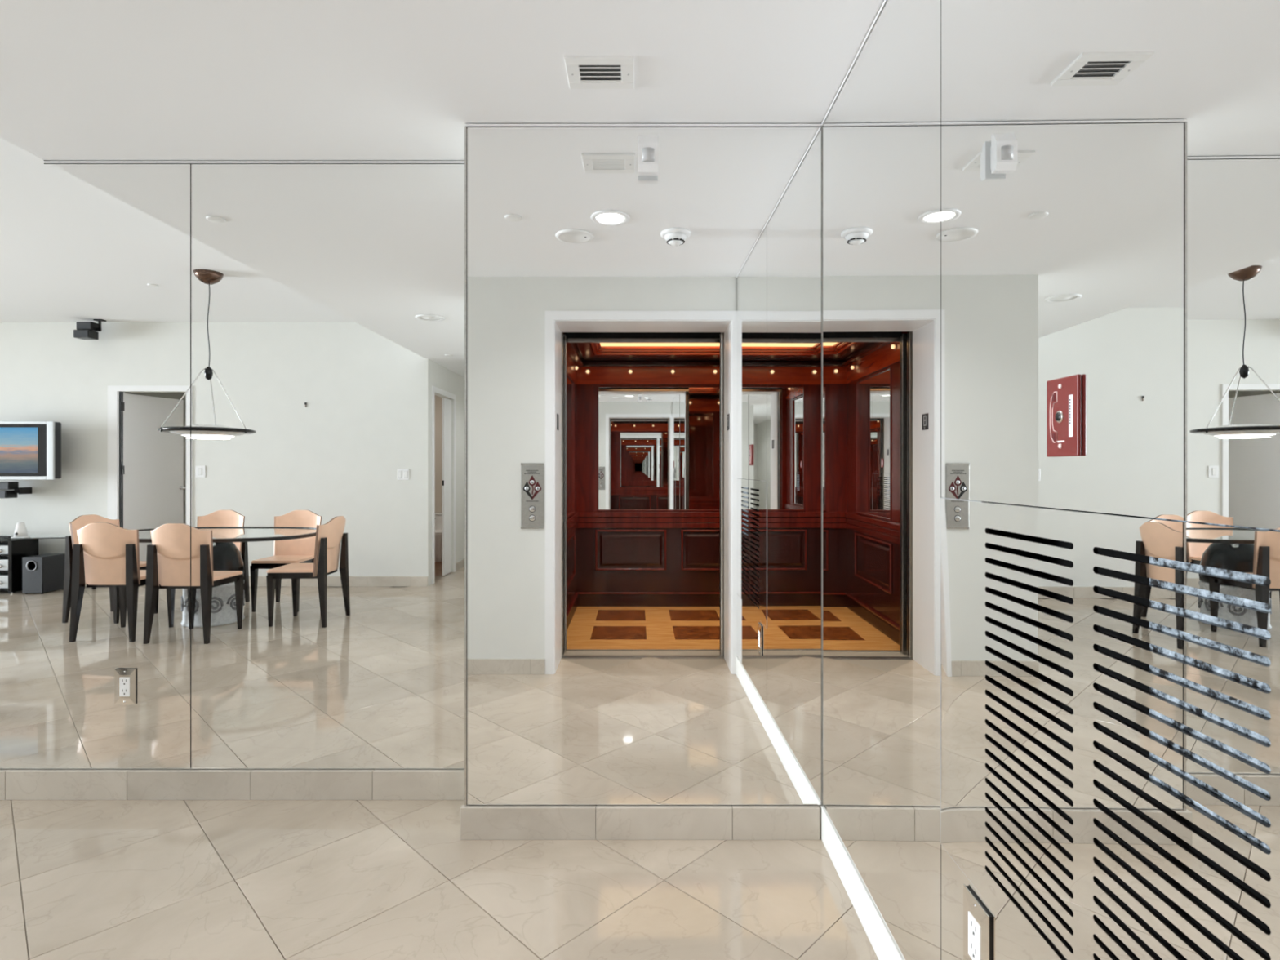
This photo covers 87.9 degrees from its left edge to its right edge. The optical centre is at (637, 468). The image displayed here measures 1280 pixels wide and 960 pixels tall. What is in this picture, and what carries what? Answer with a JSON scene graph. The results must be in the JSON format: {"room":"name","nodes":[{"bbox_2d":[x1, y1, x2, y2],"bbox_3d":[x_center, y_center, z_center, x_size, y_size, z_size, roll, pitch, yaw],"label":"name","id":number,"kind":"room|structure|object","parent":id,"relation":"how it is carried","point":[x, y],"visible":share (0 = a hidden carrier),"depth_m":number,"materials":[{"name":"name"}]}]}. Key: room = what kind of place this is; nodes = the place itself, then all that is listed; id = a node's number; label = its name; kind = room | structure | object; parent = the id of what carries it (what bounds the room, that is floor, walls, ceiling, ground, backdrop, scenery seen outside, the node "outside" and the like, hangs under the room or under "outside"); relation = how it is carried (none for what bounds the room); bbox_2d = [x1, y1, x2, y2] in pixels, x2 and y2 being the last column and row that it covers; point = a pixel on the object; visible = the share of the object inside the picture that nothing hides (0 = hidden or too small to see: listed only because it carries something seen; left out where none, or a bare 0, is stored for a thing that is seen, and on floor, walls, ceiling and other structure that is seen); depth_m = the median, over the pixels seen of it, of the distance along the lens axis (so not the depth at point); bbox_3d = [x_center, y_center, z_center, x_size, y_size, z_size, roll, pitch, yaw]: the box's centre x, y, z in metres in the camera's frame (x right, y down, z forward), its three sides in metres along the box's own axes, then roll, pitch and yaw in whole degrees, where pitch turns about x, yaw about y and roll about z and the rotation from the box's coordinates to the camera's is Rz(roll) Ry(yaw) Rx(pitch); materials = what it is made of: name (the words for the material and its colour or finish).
{"room":"apartment entrance foyer","nodes":[
{"label":"apartment entrance foyer","id":0,"kind":"room"},
{"bbox_2d":[0,125,822,836],"bbox_3d":[-6.264,-0.152,2.423,13.932,2.800,0.342,0,0,0],"label":"wall","id":1,"kind":"structure","parent":0,"point":[820,806],"depth_m":2.25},
{"bbox_2d":[0,137,191,768],"bbox_3d":[-2.467,-0.206,2.519,1.546,2.682,0.008,0,0,0],"label":"mirror panel","id":2,"kind":"object","parent":1,"relation":"attached to","point":[95,259],"visible":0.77,"depth_m":2.52,"materials":[{"name":"white metal"}]},
{"bbox_2d":[114,668,136,704],"bbox_3d":[-1.937,0.824,2.510,0.078,0.135,0.010,0,0,0],"label":"power socket","id":3,"kind":"object","parent":2,"relation":"attached to","point":[125,679],"visible":1,"depth_m":2.51,"materials":[{"name":"beige"}]},
{"bbox_2d":[119,677,129,696],"bbox_3d":[-1.937,0.824,2.508,0.037,0.072,0.003,0,0,0],"label":"receptacle","id":4,"kind":"object","parent":3,"relation":"attached to","point":[124,682],"depth_m":2.51,"materials":[{"name":"white plastic"}]},
{"bbox_2d":[0,768,464,799],"bbox_3d":[-1.952,1.193,2.511,2.704,0.108,0.024,0,0,0],"label":"baseboard","id":5,"kind":"structure","parent":1,"relation":"attached to","point":[15,784],"depth_m":2.50,"materials":[{"name":"tile"}]},
{"bbox_2d":[191,164,464,768],"bbox_3d":[-1.138,-0.009,2.519,1.104,2.290,0.008,0,0,0],"label":"mirror panel","id":6,"kind":"object","parent":1,"relation":"attached to","point":[327,300],"visible":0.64,"depth_m":2.52,"materials":[{"name":"white"}]},
{"bbox_2d":[43,124,822,164],"bbox_3d":[-0.813,-1.162,2.384,2.873,0.007,0.284,0,0,0],"label":"trim","id":7,"kind":"structure","parent":1,"relation":"attached to","point":[466,125],"depth_m":2.52,"materials":[{"name":"white"}]},
{"bbox_2d":[464,126,467,806],"bbox_3d":[-0.581,-0.008,2.248,0.007,2.295,0.013,0,0,0],"label":"trim","id":8,"kind":"structure","parent":1,"relation":"attached to","point":[465,127],"depth_m":2.24,"materials":[{"name":"metal"}]},
{"bbox_2d":[460,804,819,839],"bbox_3d":[0.008,1.193,2.241,1.208,0.108,0.022,0,0,0],"label":"baseboard","id":9,"kind":"structure","parent":1,"relation":"attached to","point":[477,822],"depth_m":2.23,"materials":[{"name":"stone"}]},
{"bbox_2d":[466,123,822,128],"bbox_3d":[-0.813,-1.161,2.386,2.873,0.016,0.274,0,0,0],"label":"trim","id":10,"kind":"structure","parent":1,"relation":"attached to","point":[466,123],"depth_m":2.25,"materials":[{"name":"silver metal"}]},
{"bbox_2d":[467,127,821,804],"bbox_3d":[0.023,-0.009,2.248,1.196,2.290,0.008,0,0,0],"label":"mirror panel","id":11,"kind":"object","parent":1,"relation":"attached to","point":[644,352],"visible":1,"depth_m":2.24,"materials":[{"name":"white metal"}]},
{"bbox_2d":[638,135,658,175],"bbox_3d":[0.035,-1.046,2.212,0.068,0.127,0.064,0,0,0],"label":"sensor","id":12,"kind":"object","parent":11,"relation":"attached to","point":[648,145],"visible":1,"depth_m":2.19,"materials":[{"name":"white plastic"}]},
{"bbox_2d":[0,800,878,959],"bbox_3d":[-6.087,1.288,-0.916,14.286,0.081,7.811,0,0,0],"label":"floor","id":13,"kind":"structure","parent":0,"point":[80,879],"depth_m":1.99,"materials":[{"name":"beige tile"}]},
{"bbox_2d":[0,0,884,160],"bbox_3d":[-6.264,-1.388,-0.991,13.932,0.437,7.224,0,0,0],"label":"ceiling","id":14,"kind":"structure","parent":0,"point":[81,80],"depth_m":1.94,"materials":[{"name":"white paint"}]},
{"bbox_2d":[564,55,634,88],"bbox_3d":[-0.109,-1.164,1.955,0.197,0.010,0.151,0,0,0],"label":"ceiling vent","id":15,"kind":"object","parent":14,"relation":"in","point":[584,72],"visible":1,"depth_m":1.95,"materials":[{"name":"white plastic"}]},
{"bbox_2d":[986,502,1066,959],"bbox_3d":[0.752,0.039,1.196,0.224,2.416,2.198,0,0,0],"label":"wall","id":16,"kind":"structure","parent":0,"point":[986,502],"depth_m":1.14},
{"bbox_2d":[821,805,903,959],"bbox_3d":[0.624,1.192,1.345,0.032,0.111,1.793,0,0,1],"label":"baseboard","id":17,"kind":"structure","parent":16,"relation":"attached to","point":[881,940],"depth_m":1.84,"materials":[{"name":"white"}]},
{"bbox_2d":[822,0,943,959],"bbox_3d":[0.623,-0.009,1.788,0.009,2.290,0.890,0,0,1],"label":"mirror panel","id":18,"kind":"object","parent":16,"relation":"attached to","point":[882,133],"visible":1,"depth_m":1.65,"materials":[{"name":"white"}]},
{"bbox_2d":[987,502,1279,959],"bbox_3d":[0.679,0.424,0.901,0.135,0.794,0.638,0,0,0],"label":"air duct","id":19,"kind":"object","parent":16,"relation":"attached to","point":[1252,578],"visible":0.22,"depth_m":0.96,"materials":[{"name":"black"}]},
{"bbox_2d":[940,497,1279,959],"bbox_3d":[0.612,0.408,0.965,0.010,0.699,0.752,0,0,1],"label":"mirror panel","id":20,"kind":"object","parent":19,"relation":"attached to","point":[966,788],"visible":1,"depth_m":0.87,"materials":[{"name":"white"}]},
{"bbox_3d":[-0.242,0.039,0.281,1.763,2.416,0.335,0,0,0],"label":"wall","id":21,"kind":"structure","parent":0,"visible":0},
{"bbox_2d":[821,0,887,125],"bbox_3d":[0.616,-1.162,1.350,0.012,0.007,1.782,0,0,1],"label":"trim","id":22,"kind":"structure","parent":21,"relation":"attached to","point":[885,1],"depth_m":1.88,"materials":[{"name":"white"}]},
{"bbox_2d":[941,844,1031,959],"bbox_3d":[0.612,0.947,0.900,0.009,0.378,0.881,0,0,1],"label":"mirror panel","id":23,"kind":"object","parent":21,"relation":"attached to","point":[1004,946],"visible":0.67,"depth_m":1.27,"materials":[{"name":"white"}]},
{"bbox_2d":[963,884,991,959],"bbox_3d":[0.606,0.845,1.190,0.010,0.146,0.089,0,0,0],"label":"power socket","id":24,"kind":"object","parent":23,"relation":"attached to","point":[976,920],"visible":1,"depth_m":1.19,"materials":[{"name":"beige"}]},
{"bbox_2d":[968,911,980,959],"bbox_3d":[0.603,0.845,1.190,0.003,0.077,0.042,0,0,1],"label":"receptacle","id":25,"kind":"object","parent":24,"relation":"attached to","point":[974,921],"depth_m":1.19,"materials":[{"name":"white plastic"}]},
{"bbox_2d":[941,0,1279,529],"bbox_3d":[0.612,-0.548,0.900,0.009,1.212,0.881,0,0,1],"label":"mirror panel","id":26,"kind":"object","parent":21,"relation":"attached to","point":[1110,169],"visible":1,"depth_m":0.84,"materials":[{"name":"white metal"}]},
{"bbox_2d":[1046,373,1080,457],"bbox_3d":[0.604,-0.074,0.943,0.010,0.112,0.072,0,0,0],"label":"plate","id":27,"kind":"object","parent":26,"relation":"attached to","point":[1063,394],"visible":1,"depth_m":0.94,"materials":[{"name":"red metal"}]},
{"bbox_2d":[1069,399,1071,424],"bbox_3d":[0.602,-0.080,0.923,0.001,0.035,0.002,0,0,0],"label":"print","id":28,"kind":"object","parent":27,"relation":"attached to","point":[1069,399],"depth_m":0.92}
]}

